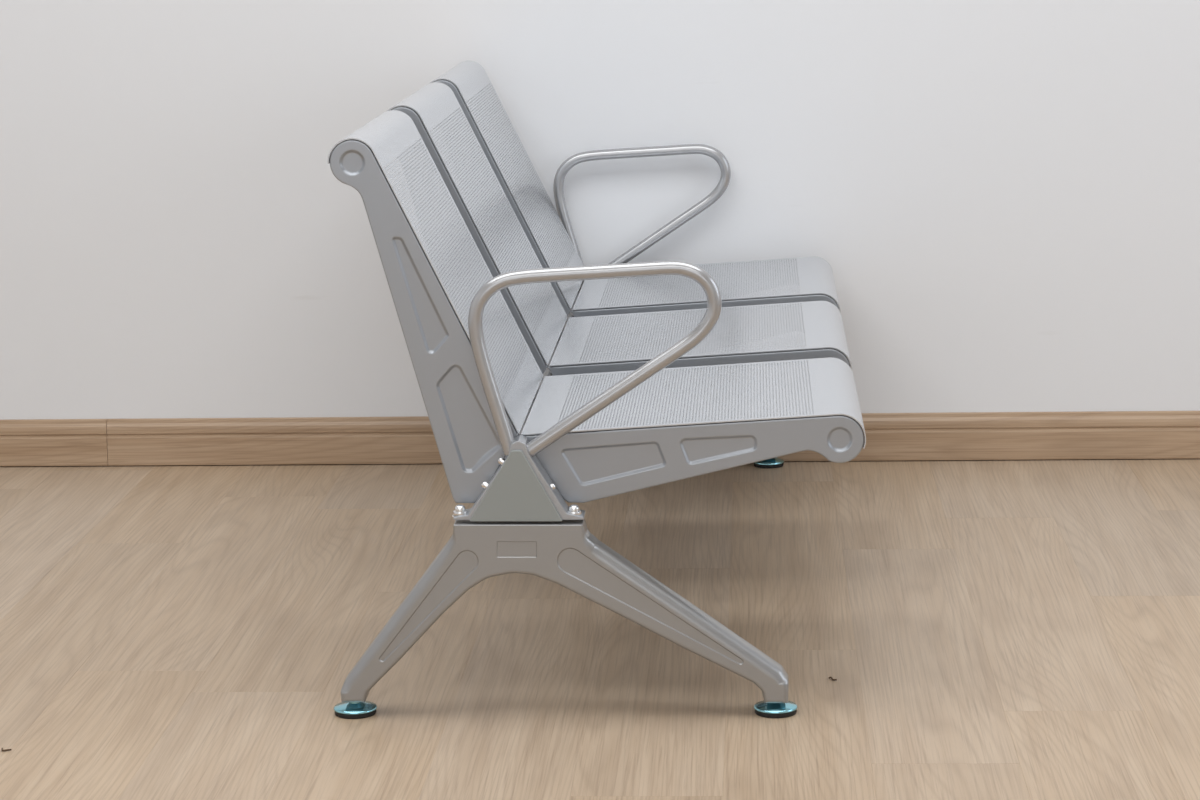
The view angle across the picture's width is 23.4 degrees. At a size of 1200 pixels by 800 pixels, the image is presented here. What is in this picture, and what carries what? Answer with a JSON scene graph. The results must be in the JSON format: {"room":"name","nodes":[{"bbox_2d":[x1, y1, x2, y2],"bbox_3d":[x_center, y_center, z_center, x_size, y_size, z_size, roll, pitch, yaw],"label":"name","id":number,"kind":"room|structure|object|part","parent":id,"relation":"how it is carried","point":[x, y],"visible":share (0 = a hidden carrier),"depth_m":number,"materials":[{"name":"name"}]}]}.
{"room":"waiting room","nodes":[
{"label":"waiting room","id":0,"kind":"room"},
{"bbox_2d":[0,0,1199,419],"bbox_3d":[0.170,-1.265,5.544,6.300,2.800,0.100,0,10,3],"label":"wall","id":1,"kind":"structure","parent":0,"point":[1000,198],"depth_m":5.65,"materials":[{"name":"white paint"}]},
{"bbox_2d":[0,411,1199,466],"bbox_3d":[0.190,0.075,5.728,6.100,0.093,0.016,0,10,3],"label":"baseboard","id":2,"kind":"structure","parent":1,"relation":"attached to","point":[1074,434],"depth_m":5.75,"materials":[{"name":"brown wood"}]},
{"bbox_2d":[0,459,1199,799],"bbox_3d":[0.075,0.774,2.143,6.528,0.001,7.322,0,10,3],"label":"floor","id":3,"kind":"structure","parent":0,"point":[985,629],"depth_m":4.39,"materials":[{"name":"beige wood"}]},
{"bbox_2d":[327,60,865,718],"bbox_3d":[0.036,-0.111,4.794,0.742,0.800,1.765,0,10,3],"label":"bench","id":4,"kind":"object","parent":3,"relation":"on","point":[546,379],"visible":1,"depth_m":4.02,"materials":[{"name":"silver metal"}]},
{"bbox_3d":[-0.239,-0.106,3.981,0.249,0.505,0.016,0,10,3],"label":"panel","id":5,"kind":"part","parent":4,"relation":"part of","materials":[{"name":"silver metal"}]},
{"bbox_3d":[-0.229,-0.196,4.195,0.253,0.410,0.470,0,10,3],"label":"backrest","id":6,"kind":"part","parent":4,"relation":"part of","materials":[{"name":"silver metal"}]},
{"bbox_3d":[-0.210,-0.207,4.539,0.249,0.505,0.016,0,10,3],"label":"panel","id":7,"kind":"part","parent":4,"relation":"part of","materials":[{"name":"silver metal"}]},
{"bbox_3d":[-0.215,-0.187,4.427,0.249,0.505,0.016,0,10,3],"label":"panel","id":8,"kind":"part","parent":4,"relation":"part of","materials":[{"name":"silver metal"}]},
{"bbox_3d":[-0.199,-0.300,4.769,0.253,0.410,0.502,0,10,3],"label":"backrest","id":9,"kind":"part","parent":4,"relation":"part of","materials":[{"name":"silver metal"}]},
{"bbox_3d":[-0.179,-0.314,5.123,0.249,0.505,0.016,0,10,3],"label":"panel","id":10,"kind":"part","parent":4,"relation":"part of","materials":[{"name":"silver metal"}]},
{"bbox_3d":[-0.185,-0.294,5.016,0.249,0.505,0.016,0,10,3],"label":"panel","id":11,"kind":"part","parent":4,"relation":"part of","materials":[{"name":"silver metal"}]},
{"bbox_3d":[-0.168,-0.406,5.351,0.253,0.410,0.498,0,10,3],"label":"backrest","id":12,"kind":"part","parent":4,"relation":"part of","materials":[{"name":"silver metal"}]},
{"bbox_3d":[-0.051,0.291,4.004,0.620,0.255,0.050,0,10,3],"label":"leg frame","id":13,"kind":"part","parent":4,"relation":"part of","materials":[{"name":"silver metal"}]},
{"bbox_3d":[-0.006,-0.054,3.939,0.344,0.271,0.020,0,10,3],"label":"armrest","id":14,"kind":"part","parent":4,"relation":"part of","materials":[{"name":"silver metal"}]},
{"bbox_3d":[0.082,-0.360,5.630,0.344,0.271,0.020,0,10,3],"label":"armrest","id":15,"kind":"part","parent":4,"relation":"part of","materials":[{"name":"silver metal"}]},
{"bbox_3d":[0.149,0.000,4.442,0.474,0.120,0.016,0,10,3],"label":"panel","id":16,"kind":"part","parent":4,"relation":"part of","materials":[{"name":"silver metal"}]},
{"bbox_3d":[0.180,-0.107,5.031,0.474,0.120,0.016,0,10,3],"label":"panel","id":17,"kind":"part","parent":4,"relation":"part of","materials":[{"name":"silver metal"}]},
{"bbox_3d":[0.126,0.081,3.996,0.474,0.120,0.016,0,10,3],"label":"panel","id":18,"kind":"part","parent":4,"relation":"part of","materials":[{"name":"silver metal"}]},
{"bbox_3d":[0.140,0.003,4.212,0.474,0.049,0.470,0,10,3],"label":"seat","id":19,"kind":"part","parent":4,"relation":"part of","materials":[{"name":"silver metal"}]},
{"bbox_3d":[0.155,-0.021,4.554,0.474,0.120,0.016,0,10,3],"label":"panel","id":20,"kind":"part","parent":4,"relation":"part of","materials":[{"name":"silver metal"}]},
{"bbox_3d":[0.170,-0.101,4.786,0.474,0.049,0.502,0,10,3],"label":"seat","id":21,"kind":"part","parent":4,"relation":"part of","materials":[{"name":"silver metal"}]},
{"bbox_3d":[0.210,-0.212,5.611,0.474,0.120,0.016,0,10,3],"label":"panel","id":22,"kind":"part","parent":4,"relation":"part of","materials":[{"name":"silver metal"}]},
{"bbox_3d":[0.185,-0.127,5.138,0.474,0.120,0.016,0,10,3],"label":"panel","id":23,"kind":"part","parent":4,"relation":"part of","materials":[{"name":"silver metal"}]},
{"bbox_3d":[0.200,-0.207,5.367,0.474,0.049,0.498,0,10,3],"label":"seat","id":24,"kind":"part","parent":4,"relation":"part of","materials":[{"name":"silver metal"}]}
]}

